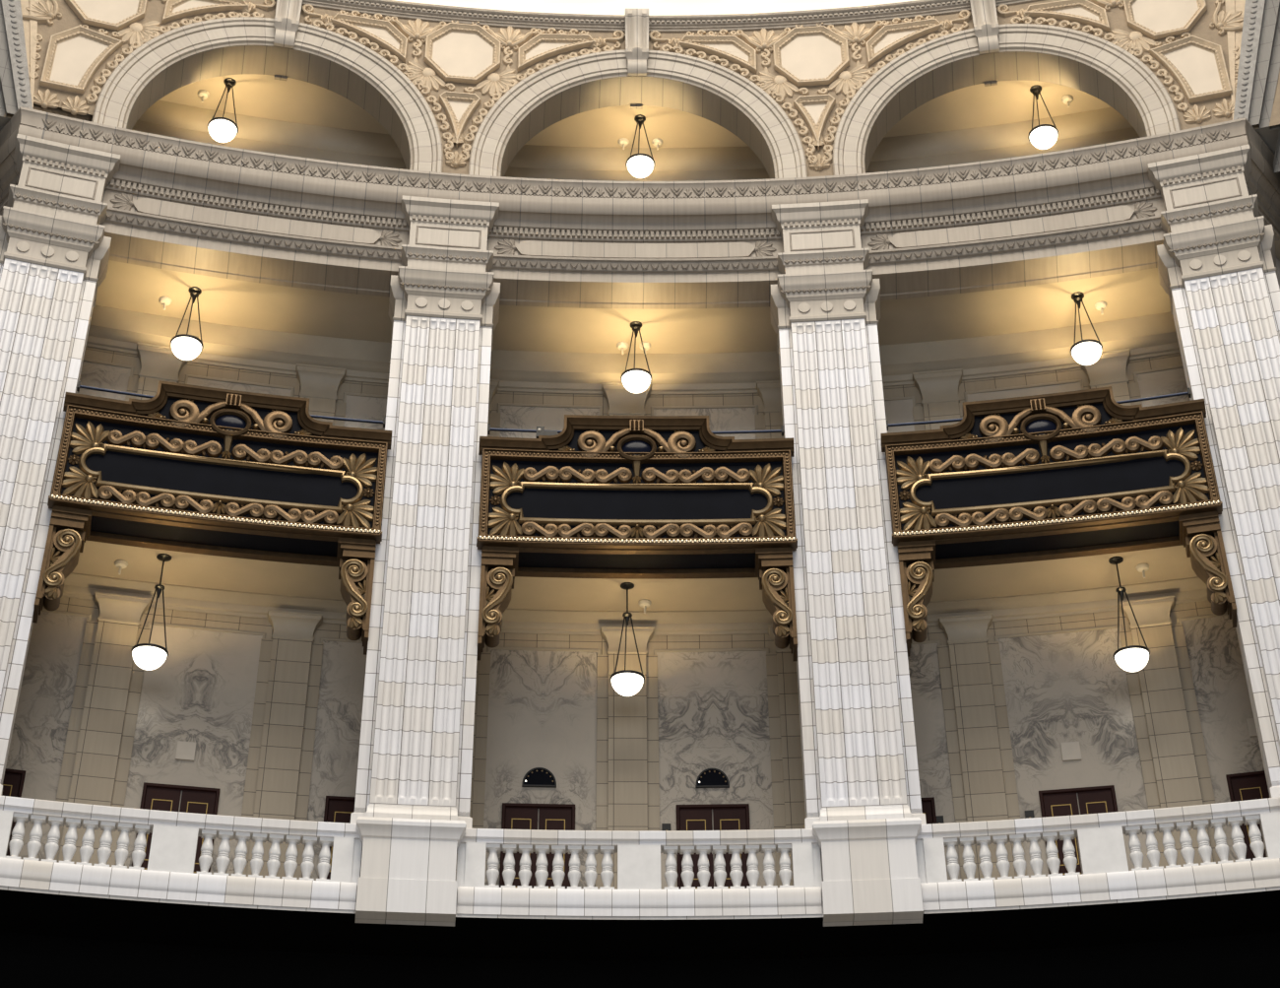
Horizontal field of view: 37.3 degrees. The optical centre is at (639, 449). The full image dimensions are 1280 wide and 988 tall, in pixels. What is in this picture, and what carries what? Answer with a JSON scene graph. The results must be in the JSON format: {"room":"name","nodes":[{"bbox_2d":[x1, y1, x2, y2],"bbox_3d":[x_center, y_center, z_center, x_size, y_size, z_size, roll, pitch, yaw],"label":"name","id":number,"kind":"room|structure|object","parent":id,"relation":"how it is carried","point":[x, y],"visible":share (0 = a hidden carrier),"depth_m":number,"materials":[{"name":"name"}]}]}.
{"room":"rotunda","nodes":[
{"label":"rotunda","id":0,"kind":"room"},
{"bbox_2d":[50,540,1218,610],"bbox_3d":[-0.062,1.940,34.450,28.168,0.001,5.364,0,-33,-1],"label":"ceiling","id":1,"kind":"structure","parent":0,"point":[98,558],"depth_m":35.19,"materials":[{"name":"paint"}]},
{"bbox_2d":[114,559,127,574],"bbox_3d":[-9.450,2.158,34.456,0.250,0.240,0.250,8,-34,-13],"label":"smoke detector","id":2,"kind":"object","parent":1,"relation":"attached to","point":[119,563],"visible":1,"depth_m":34.42,"materials":[{"name":"white plastic"}]},
{"bbox_2d":[130,553,171,669],"bbox_3d":[-8.619,2.886,33.747,0.640,2.245,0.640,8,-34,-12],"label":"pendant lamp","id":3,"kind":"object","parent":1,"relation":"hanging from","point":[147,656],"visible":1,"depth_m":33.14,"materials":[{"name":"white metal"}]},
{"bbox_2d":[609,581,644,696],"bbox_3d":[-0.234,3.471,34.737,0.640,2.245,0.640,0,-33,-1],"label":"pendant lamp","id":4,"kind":"object","parent":1,"relation":"hanging from","point":[626,682],"visible":1,"depth_m":34.12,"materials":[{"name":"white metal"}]},
{"bbox_2d":[638,598,651,613],"bbox_3d":[0.093,2.989,35.837,0.250,0.240,0.250,0,-33,-1],"label":"smoke detector","id":5,"kind":"object","parent":1,"relation":"attached to","point":[644,603],"visible":1,"depth_m":35.81,"materials":[{"name":"white plastic"}]},
{"bbox_2d":[1108,556,1150,671],"bbox_3d":[8.711,2.953,34.049,0.640,2.245,0.640,-7,-34,10],"label":"pendant lamp","id":6,"kind":"object","parent":1,"relation":"hanging from","point":[1131,658],"visible":1,"depth_m":33.45,"materials":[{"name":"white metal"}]},
{"bbox_2d":[1135,562,1149,577],"bbox_3d":[9.240,2.242,34.799,0.250,0.240,0.250,-8,-34,11],"label":"smoke detector","id":7,"kind":"object","parent":1,"relation":"attached to","point":[1141,567],"visible":1,"depth_m":34.77,"materials":[{"name":"white plastic"}]},
{"bbox_2d":[158,73,1111,147],"bbox_3d":[-0.141,-7.741,41.113,28.168,0.001,4.804,0,-33,-1],"label":"ceiling","id":8,"kind":"structure","parent":0,"point":[294,100],"depth_m":41.65,"materials":[{"name":"paint"}]},
{"bbox_2d":[197,89,209,102],"bbox_3d":[-9.447,-7.609,40.990,0.250,0.240,0.250,8,-34,-13],"label":"smoke detector","id":9,"kind":"object","parent":8,"relation":"attached to","point":[202,94],"visible":1,"depth_m":40.97,"materials":[{"name":"white plastic"}]},
{"bbox_2d":[207,77,238,142],"bbox_3d":[-8.815,-7.216,40.314,0.640,1.645,0.640,8,-34,-12],"label":"pendant lamp","id":10,"kind":"object","parent":8,"relation":"hanging from","point":[223,129],"visible":1,"depth_m":39.86,"materials":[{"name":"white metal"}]},
{"bbox_2d":[617,137,629,149],"bbox_3d":[-0.372,-6.793,42.342,0.250,0.240,0.250,0,-33,-1],"label":"smoke detector","id":11,"kind":"object","parent":8,"relation":"attached to","point":[623,142],"visible":1,"depth_m":42.32,"materials":[{"name":"white plastic"}]},
{"bbox_2d":[625,114,654,178],"bbox_3d":[0.006,-6.613,41.337,0.640,1.645,0.640,0,-33,-1],"label":"pendant lamp","id":12,"kind":"object","parent":8,"relation":"hanging from","point":[640,165],"visible":1,"depth_m":40.88,"materials":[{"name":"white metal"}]},
{"bbox_2d":[651,137,662,150],"bbox_3d":[0.393,-6.791,42.354,0.250,0.240,0.250,0,-33,0],"label":"smoke detector","id":13,"kind":"object","parent":8,"relation":"attached to","point":[657,142],"visible":1,"depth_m":42.33,"materials":[{"name":"white plastic"}]},
{"bbox_2d":[1027,84,1058,149],"bbox_3d":[8.591,-7.127,40.651,0.640,1.645,0.640,-7,-34,10],"label":"pendant lamp","id":14,"kind":"object","parent":8,"relation":"hanging from","point":[1043,136],"visible":1,"depth_m":40.20,"materials":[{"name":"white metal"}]},
{"bbox_2d":[1061,94,1073,107],"bbox_3d":[9.318,-7.557,41.285,0.250,0.240,0.250,-8,-34,11],"label":"smoke detector","id":15,"kind":"object","parent":8,"relation":"attached to","point":[1067,98],"visible":1,"depth_m":41.26,"materials":[{"name":"white plastic"}]},
{"bbox_2d":[131,100,1139,181],"bbox_3d":[-0.144,-5.906,40.759,27.316,3.500,2.788,0,-33,-1],"label":"wall","id":16,"kind":"structure","parent":0,"point":[1107,125],"depth_m":41.99,"materials":[{"name":"beige paint"}]},
{"bbox_2d":[5,305,1269,889],"bbox_3d":[-0.080,2.675,35.172,27.316,12.620,2.751,0,-33,-1],"label":"wall","id":17,"kind":"structure","parent":0,"point":[1063,681],"depth_m":35.29,"materials":[{"name":"stone"}]},
{"bbox_2d":[1,768,25,855],"bbox_3d":[-11.264,6.592,31.952,1.320,2.680,0.100,10,-35,-15],"label":"door","id":18,"kind":"structure","parent":17,"relation":"in","point":[14,779],"depth_m":32.66,"materials":[{"name":"red paint"}]},
{"bbox_2d":[45,590,151,866],"bbox_3d":[-9.523,5.339,33.272,1.144,6.200,0.302,8,-34,-13],"label":"pilaster","id":19,"kind":"object","parent":17,"relation":"attached to","point":[98,745],"visible":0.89,"depth_m":33.73,"materials":[{"name":"beige stone"}]},
{"bbox_2d":[125,342,187,400],"bbox_3d":[-9.562,0.050,36.730,1.144,4.880,0.302,8,-34,-13],"label":"pilaster","id":20,"kind":"object","parent":17,"relation":"attached to","point":[158,362],"visible":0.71,"depth_m":37.80,"materials":[{"name":"beige stone"}]},
{"bbox_2d":[131,781,220,873],"bbox_3d":[-8.067,7.058,32.702,1.320,2.680,0.100,7,-34,-11],"label":"door","id":21,"kind":"structure","parent":17,"relation":"in","point":[155,796],"depth_m":33.28,"materials":[{"name":"red paint"}]},
{"bbox_2d":[175,740,195,761],"bbox_3d":[-8.105,5.378,33.823,0.330,0.340,0.060,7,-34,-11],"label":"wall plaque","id":22,"kind":"object","parent":17,"relation":"attached to","point":[185,750],"visible":1,"depth_m":33.79,"materials":[{"name":"stone"}]},
{"bbox_2d":[241,609,323,879],"bbox_3d":[-6.450,5.708,33.871,1.144,6.200,0.302,6,-34,-9],"label":"pilaster","id":23,"kind":"object","parent":17,"relation":"attached to","point":[278,777],"visible":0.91,"depth_m":34.36,"materials":[{"name":"beige stone"}]},
{"bbox_2d":[295,363,346,426],"bbox_3d":[-6.490,0.418,37.330,1.144,4.880,0.302,6,-34,-9],"label":"pilaster","id":24,"kind":"object","parent":17,"relation":"attached to","point":[321,384],"visible":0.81,"depth_m":38.40,"materials":[{"name":"beige stone"}]},
{"bbox_2d":[320,795,362,879],"bbox_3d":[-4.949,7.363,33.203,1.320,2.680,0.100,4,-33,-7],"label":"door","id":25,"kind":"structure","parent":17,"relation":"in","point":[338,808],"depth_m":33.73,"materials":[{"name":"red paint"}]},
{"bbox_2d":[455,651,490,878],"bbox_3d":[-3.365,5.937,34.257,1.144,6.200,0.302,3,-33,-5],"label":"pilaster","id":26,"kind":"object","parent":17,"relation":"attached to","point":[478,789],"visible":0.03,"depth_m":34.78,"materials":[{"name":"beige stone"}]},
{"bbox_2d":[487,378,500,436],"bbox_3d":[-3.404,0.647,37.715,1.144,4.880,0.302,3,-33,-5],"label":"pilaster","id":27,"kind":"object","parent":17,"relation":"attached to","point":[493,419],"visible":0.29,"depth_m":38.74,"materials":[{"name":"beige stone"}]},
{"bbox_2d":[499,802,575,888],"bbox_3d":[-1.820,7.526,33.489,1.320,2.680,0.100,2,-33,-3],"label":"door","id":28,"kind":"structure","parent":17,"relation":"in","point":[515,815],"depth_m":34.02,"materials":[{"name":"red paint"}]},
{"bbox_2d":[521,767,556,787],"bbox_3d":[-1.833,5.968,34.532,0.620,0.370,0.071,2,-33,-3],"label":"indicator","id":29,"kind":"object","parent":17,"relation":"attached to","point":[537,776],"visible":1,"depth_m":34.49,"materials":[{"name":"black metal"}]},
{"bbox_2d":[601,382,651,415],"bbox_3d":[-0.259,0.740,37.894,1.144,4.880,0.302,0,-33,-1],"label":"pilaster","id":30,"kind":"object","parent":17,"relation":"attached to","point":[620,402],"visible":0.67,"depth_m":39.03,"materials":[{"name":"beige stone"}]},
{"bbox_2d":[595,626,659,889],"bbox_3d":[-0.219,6.030,34.436,1.144,6.200,0.302,0,-33,-1],"label":"pilaster","id":31,"kind":"object","parent":17,"relation":"attached to","point":[627,727],"visible":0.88,"depth_m":34.89,"materials":[{"name":"beige stone"}]},
{"bbox_2d":[661,823,671,830],"bbox_3d":[0.478,6.902,34.005,0.160,0.400,0.090,0,-33,0],"label":"box","id":32,"kind":"object","parent":17,"relation":"attached to","point":[665,826],"visible":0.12,"depth_m":34.06,"materials":[{"name":"black metal"}]},
{"bbox_2d":[695,768,729,787],"bbox_3d":[1.321,5.992,34.606,0.620,0.370,0.071,-1,-33,1],"label":"indicator","id":33,"kind":"object","parent":17,"relation":"attached to","point":[709,777],"visible":1,"depth_m":34.57,"materials":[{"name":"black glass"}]},
{"bbox_2d":[676,803,750,889],"bbox_3d":[1.319,7.551,33.563,1.320,2.680,0.100,-1,-33,1],"label":"door","id":34,"kind":"structure","parent":17,"relation":"in","point":[726,816],"depth_m":34.09,"materials":[{"name":"red paint"}]},
{"bbox_2d":[754,380,783,439],"bbox_3d":[2.926,0.692,37.857,1.144,4.880,0.302,-2,-33,3],"label":"pilaster","id":35,"kind":"object","parent":17,"relation":"attached to","point":[769,391],"visible":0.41,"depth_m":38.88,"materials":[{"name":"beige stone"}]},
{"bbox_2d":[766,624,822,887],"bbox_3d":[2.966,5.982,34.398,1.144,6.200,0.302,-2,-33,3],"label":"pilaster","id":36,"kind":"object","parent":17,"relation":"attached to","point":[789,810],"visible":0.33,"depth_m":34.85,"materials":[{"name":"beige stone"}]},
{"bbox_2d":[920,796,936,824],"bbox_3d":[4.643,7.426,33.410,1.320,2.680,0.100,-3,-33,5],"label":"door","id":37,"kind":"structure","parent":17,"relation":"in","point":[928,803],"depth_m":33.97,"materials":[{"name":"red paint"}]},
{"bbox_2d":[912,368,962,430],"bbox_3d":[6.130,0.499,37.597,1.144,4.880,0.302,-5,-33,7],"label":"pilaster","id":38,"kind":"object","parent":17,"relation":"attached to","point":[938,389],"visible":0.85,"depth_m":38.63,"materials":[{"name":"beige stone"}]},
{"bbox_2d":[936,815,944,823],"bbox_3d":[5.341,6.724,33.788,0.160,0.400,0.090,-4,-33,6],"label":"box","id":39,"kind":"object","parent":17,"relation":"attached to","point":[939,818],"visible":0.26,"depth_m":33.83,"materials":[{"name":"black metal"}]},
{"bbox_2d":[937,612,1026,881],"bbox_3d":[6.169,5.788,34.139,1.144,6.200,0.302,-5,-33,7],"label":"pilaster","id":40,"kind":"object","parent":17,"relation":"attached to","point":[977,726],"visible":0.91,"depth_m":34.63,"materials":[{"name":"beige stone"}]},
{"bbox_2d":[1024,810,1034,818],"bbox_3d":[6.923,6.593,33.606,0.160,0.400,0.090,-5,-34,8],"label":"box","id":41,"kind":"object","parent":17,"relation":"attached to","point":[1028,813],"visible":0.3,"depth_m":33.65,"materials":[{"name":"black metal"}]},
{"bbox_2d":[1060,741,1081,761],"bbox_3d":[7.775,5.444,34.197,0.330,0.340,0.060,-6,-34,9],"label":"wall plaque","id":42,"kind":"object","parent":17,"relation":"attached to","point":[1070,750],"visible":1,"depth_m":34.16,"materials":[{"name":"stone"}]},
{"bbox_2d":[1038,784,1118,875],"bbox_3d":[7.784,7.163,33.044,1.320,2.680,0.100,-6,-34,9],"label":"door","id":43,"kind":"structure","parent":17,"relation":"in","point":[1096,799],"depth_m":33.61,"materials":[{"name":"red paint"}]},
{"bbox_2d":[1079,348,1142,405],"bbox_3d":[9.427,0.143,37.092,1.144,4.880,0.302,-8,-34,11],"label":"pilaster","id":44,"kind":"object","parent":17,"relation":"attached to","point":[1110,369],"visible":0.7,"depth_m":38.16,"materials":[{"name":"beige stone"}]},
{"bbox_2d":[1119,594,1220,867],"bbox_3d":[9.467,5.433,33.633,1.144,6.200,0.302,-8,-34,11],"label":"pilaster","id":45,"kind":"object","parent":17,"relation":"attached to","point":[1176,772],"visible":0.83,"depth_m":34.06,"materials":[{"name":"beige stone"}]},
{"bbox_2d":[1225,769,1269,860],"bbox_3d":[10.950,6.750,32.448,1.320,2.680,0.100,-9,-34,13],"label":"door","id":46,"kind":"structure","parent":17,"relation":"in","point":[1245,786],"depth_m":33.08,"materials":[{"name":"red paint"}]},
{"bbox_2d":[1246,717,1257,737],"bbox_3d":[10.976,4.925,33.659,0.330,0.340,0.060,-9,-34,13],"label":"wall plaque","id":47,"kind":"object","parent":17,"relation":"attached to","point":[1250,721],"visible":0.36,"depth_m":33.65,"materials":[{"name":"stone"}]},
{"bbox_2d":[0,889,1279,959],"bbox_3d":[-0.008,7.541,30.222,32.051,0.001,6.512,0,-33,-1],"label":"ceiling","id":48,"kind":"structure","parent":0,"point":[21,912],"depth_m":30.54,"materials":[{"name":"black"}]},
{"bbox_2d":[0,885,1279,919],"bbox_3d":[0.010,6.920,29.449,24.421,0.190,2.486,0,-33,-1],"label":"fascia","id":49,"kind":"object","parent":48,"relation":"on","point":[1,886],"visible":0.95,"depth_m":29.71,"materials":[{"name":"white stone"}]},
{"bbox_2d":[0,133,120,795],"bbox_3d":[-11.040,0.619,32.668,2.173,14.500,1.441,10,-35,-16],"label":"pillar","id":50,"kind":"structure","parent":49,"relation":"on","point":[54,249],"depth_m":34.16,"materials":[{"name":"white stone"}]},
{"bbox_2d":[32,506,92,623],"bbox_3d":[-9.842,2.014,32.330,0.674,1.880,0.856,9,-34,-15],"label":"bracket","id":51,"kind":"object","parent":50,"relation":"attached to","point":[69,529],"visible":1,"depth_m":32.18,"materials":[{"name":"brown metal"}]},
{"bbox_2d":[47,380,392,567],"bbox_3d":[-7.457,0.377,34.039,5.813,2.760,1.346,7,-34,-11],"label":"balcony","id":52,"kind":"object","parent":50,"relation":"attached to","point":[185,468],"visible":1,"depth_m":33.61,"materials":[{"name":"gold metal"}]},
{"bbox_2d":[350,194,500,926],"bbox_3d":[-3.778,1.490,34.084,2.173,14.500,1.441,4,-33,-6],"label":"pillar","id":53,"kind":"structure","parent":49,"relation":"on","point":[411,815],"depth_m":33.25,"materials":[{"name":"white stone"}]},
{"bbox_2d":[76,381,385,427],"bbox_3d":[-7.504,0.077,34.466,5.605,2.270,0.205,7,-34,-11],"label":"handrail","id":54,"kind":"object","parent":53,"relation":"attached to","point":[79,383],"visible":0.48,"depth_m":34.78,"materials":[{"name":"metal"}]},
{"bbox_2d":[336,537,376,654],"bbox_3d":[-5.049,2.588,33.264,0.674,1.880,0.856,4,-33,-7],"label":"bracket","id":55,"kind":"object","parent":53,"relation":"attached to","point":[355,557],"visible":1,"depth_m":33.12,"materials":[{"name":"brown metal"}]},
{"bbox_2d":[476,546,518,659],"bbox_3d":[-2.507,2.746,33.534,0.674,1.880,0.856,3,-33,-5],"label":"bracket","id":56,"kind":"object","parent":53,"relation":"attached to","point":[499,565],"visible":1,"depth_m":33.38,"materials":[{"name":"brown metal"}]},
{"bbox_2d":[487,424,783,436],"bbox_3d":[-0.070,0.538,35.256,5.605,2.270,0.204,0,-33,-1],"label":"handrail","id":57,"kind":"object","parent":53,"relation":"attached to","point":[488,425],"visible":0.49,"depth_m":35.85,"materials":[{"name":"black metal"}]},
{"bbox_2d":[476,414,797,578],"bbox_3d":[-0.063,0.835,34.825,5.813,2.760,1.346,0,-33,-1],"label":"balcony","id":58,"kind":"object","parent":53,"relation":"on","point":[601,496],"visible":1,"depth_m":34.41,"materials":[{"name":"gold metal"}]},
{"bbox_2d":[535,426,557,438],"bbox_3d":[-1.746,-0.076,35.404,0.396,0.740,0.230,2,-33,-3],"label":"security camera","id":59,"kind":"object","parent":58,"relation":"on","point":[541,430],"visible":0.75,"depth_m":35.49,"materials":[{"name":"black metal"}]},
{"bbox_2d":[100,220,1279,309],"bbox_3d":[-0.104,-3.060,37.967,31.018,0.260,5.213,0,-33,-1],"label":"beam","id":60,"kind":"structure","parent":53,"relation":"attached to","point":[131,244],"depth_m":37.23,"materials":[{"name":"beige stone"}]},
{"bbox_2d":[455,828,822,915],"bbox_3d":[-0.013,6.881,30.618,5.912,1.435,0.571,0,-33,-1],"label":"balustrade","id":61,"kind":"object","parent":49,"relation":"on","point":[639,891],"visible":1,"depth_m":30.54,"materials":[{"name":"white stone"}]},
{"bbox_2d":[769,198,926,926],"bbox_3d":[3.671,1.530,34.231,2.173,14.500,1.441,-3,-33,4],"label":"pillar","id":62,"kind":"structure","parent":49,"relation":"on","point":[863,801],"depth_m":33.40,"materials":[{"name":"white stone"}]},
{"bbox_2d":[755,547,797,660],"bbox_3d":[2.409,2.772,33.631,0.674,1.880,0.856,-2,-33,3],"label":"bracket","id":63,"kind":"object","parent":62,"relation":"attached to","point":[774,567],"visible":1,"depth_m":33.48,"materials":[{"name":"brown metal"}]},
{"bbox_2d":[897,540,935,655],"bbox_3d":[4.961,2.643,33.462,0.674,1.880,0.856,-4,-33,5],"label":"bracket","id":64,"kind":"object","parent":62,"relation":"attached to","point":[917,559],"visible":0.99,"depth_m":33.32,"materials":[{"name":"brown metal"}]},
{"bbox_2d":[886,386,1191,430],"bbox_3d":[7.394,0.158,34.760,5.605,2.270,0.205,-6,-34,9],"label":"handrail","id":65,"kind":"object","parent":62,"relation":"attached to","point":[1188,389],"visible":0.42,"depth_m":35.14,"materials":[{"name":"black metal"}]},
{"bbox_2d":[915,796,1279,909],"bbox_3d":[7.367,6.505,30.128,5.912,1.435,0.572,-6,-34,9],"label":"balustrade","id":66,"kind":"object","parent":49,"relation":"on","point":[1106,874],"visible":1,"depth_m":30.01,"materials":[{"name":"white stone"}]},
{"bbox_2d":[1147,144,1279,797],"bbox_3d":[10.992,0.738,33.104,2.173,14.500,1.441,-10,-34,14],"label":"pillar","id":67,"kind":"structure","parent":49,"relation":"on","point":[1217,270],"depth_m":34.39,"materials":[{"name":"white stone"}]},
{"bbox_2d":[880,385,1222,569],"bbox_3d":[7.360,0.457,34.332,5.813,2.760,1.346,-6,-34,9],"label":"balcony","id":68,"kind":"object","parent":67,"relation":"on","point":[1078,473],"visible":1,"depth_m":33.90,"materials":[{"name":"brown metal"}]},
{"bbox_2d":[1178,511,1236,627],"bbox_3d":[9.793,2.120,32.718,0.674,1.880,0.856,-9,-34,12],"label":"bracket","id":69,"kind":"object","parent":67,"relation":"attached to","point":[1201,537],"visible":1,"depth_m":32.58,"materials":[{"name":"brown metal"}]},
{"bbox_2d":[0,931,1279,987],"bbox_3d":[0.025,12.611,27.162,30.912,11.860,3.285,0,-33,-1],"label":"wall","id":70,"kind":"structure","parent":0,"point":[1249,960],"depth_m":31.18,"materials":[{"name":"black"}]},
{"bbox_2d":[0,189,1279,257],"bbox_3d":[-0.103,-3.726,38.117,30.926,0.600,4.596,0,-33,-1],"label":"wall","id":71,"kind":"structure","parent":0,"point":[114,199],"depth_m":37.33,"materials":[{"name":"beige stone"}]},
{"bbox_2d":[0,198,1279,271],"bbox_3d":[-0.099,-3.440,37.812,31.186,0.255,4.794,0,-33,-1],"label":"trim","id":72,"kind":"structure","parent":71,"relation":"attached to","point":[114,215],"depth_m":37.03,"materials":[{"name":"beige stone"}]},
{"bbox_2d":[0,106,1279,242],"bbox_3d":[-0.107,-4.527,38.509,31.722,1.270,5.588,0,-33,-1],"label":"crown molding","id":73,"kind":"structure","parent":71,"relation":"attached to","point":[152,165],"depth_m":37.49,"materials":[{"name":"beige stone"}]},
{"bbox_2d":[0,116,1279,154],"bbox_3d":[-0.112,-5.033,38.897,28.168,0.001,5.551,0,-33,-1],"label":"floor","id":74,"kind":"structure","parent":0,"point":[1270,137],"depth_m":37.26,"materials":[{"name":"stone"}]},
{"bbox_2d":[3,0,1279,177],"bbox_3d":[-0.095,-7.913,38.841,25.874,5.000,2.398,0,-33,-1],"label":"wall","id":75,"kind":"structure","parent":0,"point":[155,9],"depth_m":39.23,"materials":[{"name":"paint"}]},
{"bbox_2d":[0,0,17,116],"bbox_3d":[-14.119,-8.548,37.069,4.475,6.100,0.472,12,-35,-18],"label":"trim","id":76,"kind":"structure","parent":75,"relation":"attached to","point":[8,103],"depth_m":36.76,"materials":[{"name":"beige stone"}]},
{"bbox_2d":[0,0,32,109],"bbox_3d":[-12.544,-8.709,37.663,1.782,5.200,0.343,11,-35,-17],"label":"trim","id":77,"kind":"structure","parent":75,"relation":"attached to","point":[11,9],"depth_m":37.09,"materials":[{"name":"beige stone"}]},
{"bbox_2d":[20,0,38,109],"bbox_3d":[-12.413,-8.609,37.817,1.410,5.200,0.083,11,-35,-17],"label":"trim","id":78,"kind":"structure","parent":75,"relation":"attached to","point":[30,27],"depth_m":37.67,"materials":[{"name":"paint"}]},
{"bbox_2d":[22,0,275,115],"bbox_3d":[-10.110,-8.167,38.404,5.069,4.206,0.210,9,-34,-15],"label":"relief","id":79,"kind":"object","parent":75,"relation":"attached to","point":[73,56],"visible":1,"depth_m":38.19,"materials":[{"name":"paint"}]},
{"bbox_2d":[91,0,443,172],"bbox_3d":[-7.484,-7.561,39.295,6.893,4.800,1.391,7,-34,-11],"label":"arch","id":80,"kind":"object","parent":75,"relation":"attached to","point":[283,47],"visible":0.98,"depth_m":39.40,"materials":[{"name":"stone"}]},
{"bbox_2d":[301,3,625,168],"bbox_3d":[-3.749,-7.545,39.588,6.912,4.202,0.274,4,-33,-6],"label":"relief","id":81,"kind":"object","parent":75,"relation":"attached to","point":[463,53],"visible":1,"depth_m":40.16,"materials":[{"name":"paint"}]},
{"bbox_2d":[468,7,807,178],"bbox_3d":[-0.060,-7.107,40.075,6.893,4.800,1.391,0,-33,-1],"label":"arch","id":82,"kind":"object","parent":75,"relation":"attached to","point":[636,76],"visible":0.99,"depth_m":40.16,"materials":[{"name":"stone"}]},
{"bbox_2d":[274,0,1041,32],"bbox_3d":[-0.105,-9.938,39.892,28.367,0.340,3.254,0,-33,-1],"label":"crown molding","id":83,"kind":"structure","parent":75,"relation":"attached to","point":[391,8],"depth_m":40.83,"materials":[{"name":"beige stone"}]},
{"bbox_2d":[648,9,971,170],"bbox_3d":[3.647,-7.512,39.723,6.912,4.202,0.274,-3,-33,4],"label":"relief","id":84,"kind":"object","parent":75,"relation":"attached to","point":[806,56],"visible":1,"depth_m":40.33,"materials":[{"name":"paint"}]},
{"bbox_2d":[832,0,1181,175],"bbox_3d":[7.390,-7.494,39.567,6.893,4.800,1.391,-6,-34,9],"label":"arch","id":85,"kind":"object","parent":75,"relation":"attached to","point":[989,53],"visible":0.97,"depth_m":39.66,"materials":[{"name":"stone"}]},
{"bbox_2d":[996,0,1243,124],"bbox_3d":[10.052,-8.078,38.772,5.066,4.206,0.213,-9,-34,13],"label":"relief","id":86,"kind":"object","parent":75,"relation":"attached to","point":[1198,66],"visible":1,"depth_m":38.79,"materials":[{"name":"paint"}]},
{"bbox_2d":[1224,0,1245,120],"bbox_3d":[12.260,-8.476,38.305,1.410,5.200,0.083,-11,-35,15],"label":"trim","id":87,"kind":"structure","parent":75,"relation":"attached to","point":[1232,6],"depth_m":38.23,"materials":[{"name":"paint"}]},
{"bbox_2d":[1233,0,1265,121],"bbox_3d":[12.396,-8.573,38.157,1.783,5.200,0.327,-11,-35,16],"label":"trim","id":88,"kind":"structure","parent":75,"relation":"attached to","point":[1253,9],"depth_m":37.65,"materials":[{"name":"beige stone"}]},
{"bbox_2d":[1248,0,1279,172],"bbox_3d":[13.994,-8.396,37.625,4.475,6.100,0.472,-11,-35,16],"label":"trim","id":89,"kind":"structure","parent":75,"relation":"attached to","point":[1267,69],"depth_m":37.49,"materials":[{"name":"grey stone"}]},
{"bbox_2d":[396,0,915,15],"bbox_3d":[-0.108,-11.082,40.390,28.328,2.200,3.572,0,-33,-1],"label":"ceiling","id":90,"kind":"structure","parent":0,"point":[587,7],"depth_m":41.53,"materials":[{"name":"beige paint"}]},
{"bbox_2d":[95,240,1279,353],"bbox_3d":[-0.106,-2.974,38.025,28.168,0.001,4.757,0,-33,-1],"label":"ceiling","id":91,"kind":"structure","parent":0,"point":[126,286],"depth_m":38.40,"materials":[{"name":"paint"}]},
{"bbox_2d":[159,296,171,310],"bbox_3d":[-9.482,-2.893,37.823,0.250,0.240,0.250,8,-34,-13],"label":"smoke detector","id":92,"kind":"object","parent":91,"relation":"attached to","point":[164,300],"visible":1,"depth_m":37.80,"materials":[{"name":"white plastic"}]},
{"bbox_2d":[170,286,203,360],"bbox_3d":[-8.831,-2.469,37.195,0.640,1.645,0.640,8,-34,-12],"label":"pendant lamp","id":93,"kind":"object","parent":91,"relation":"hanging from","point":[185,347],"visible":1,"depth_m":36.73,"materials":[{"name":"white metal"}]},
{"bbox_2d":[616,341,628,354],"bbox_3d":[-0.362,-2.066,39.191,0.250,0.240,0.250,0,-33,-1],"label":"smoke detector","id":94,"kind":"object","parent":91,"relation":"attached to","point":[622,346],"visible":1,"depth_m":39.17,"materials":[{"name":"white plastic"}]},
{"bbox_2d":[620,320,651,392],"bbox_3d":[-0.076,-1.860,38.227,0.640,1.645,0.640,0,-33,-1],"label":"pendant lamp","id":95,"kind":"object","parent":91,"relation":"hanging from","point":[634,380],"visible":1,"depth_m":37.76,"materials":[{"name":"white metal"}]},
{"bbox_2d":[639,341,650,354],"bbox_3d":[0.107,-2.064,39.201,0.250,0.240,0.250,0,-33,-1],"label":"smoke detector","id":96,"kind":"object","parent":91,"relation":"attached to","point":[647,346],"visible":0.84,"depth_m":39.18,"materials":[{"name":"white plastic"}]},
{"bbox_2d":[1070,291,1102,365],"bbox_3d":[8.768,-2.390,37.517,0.640,1.645,0.640,-7,-34,10],"label":"pendant lamp","id":97,"kind":"object","parent":91,"relation":"hanging from","point":[1088,352],"visible":1,"depth_m":37.06,"materials":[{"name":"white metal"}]},
{"bbox_2d":[1094,301,1106,315],"bbox_3d":[9.291,-2.822,38.146,0.250,0.240,0.250,-8,-34,11],"label":"smoke detector","id":98,"kind":"object","parent":91,"relation":"attached to","point":[1100,305],"visible":1,"depth_m":38.12,"materials":[{"name":"white plastic"}]},
{"bbox_2d":[1275,258,1279,288],"bbox_3d":[13.473,2.373,34.445,0.001,13.000,6.000,-24,-40,32],"label":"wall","id":99,"kind":"structure","parent":0,"point":[1277,267],"depth_m":36.61,"materials":[{"name":"grey stone"}]},
{"label":"floor","id":100,"kind":"structure","parent":0,"visible":0},
{"bbox_2d":[0,795,362,909],"bbox_3d":[-7.363,6.426,29.837,5.912,1.435,0.572,7,-34,-11],"label":"balustrade","id":101,"kind":"object","parent":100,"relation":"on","point":[169,873],"visible":1,"depth_m":29.74,"materials":[{"name":"white stone"}]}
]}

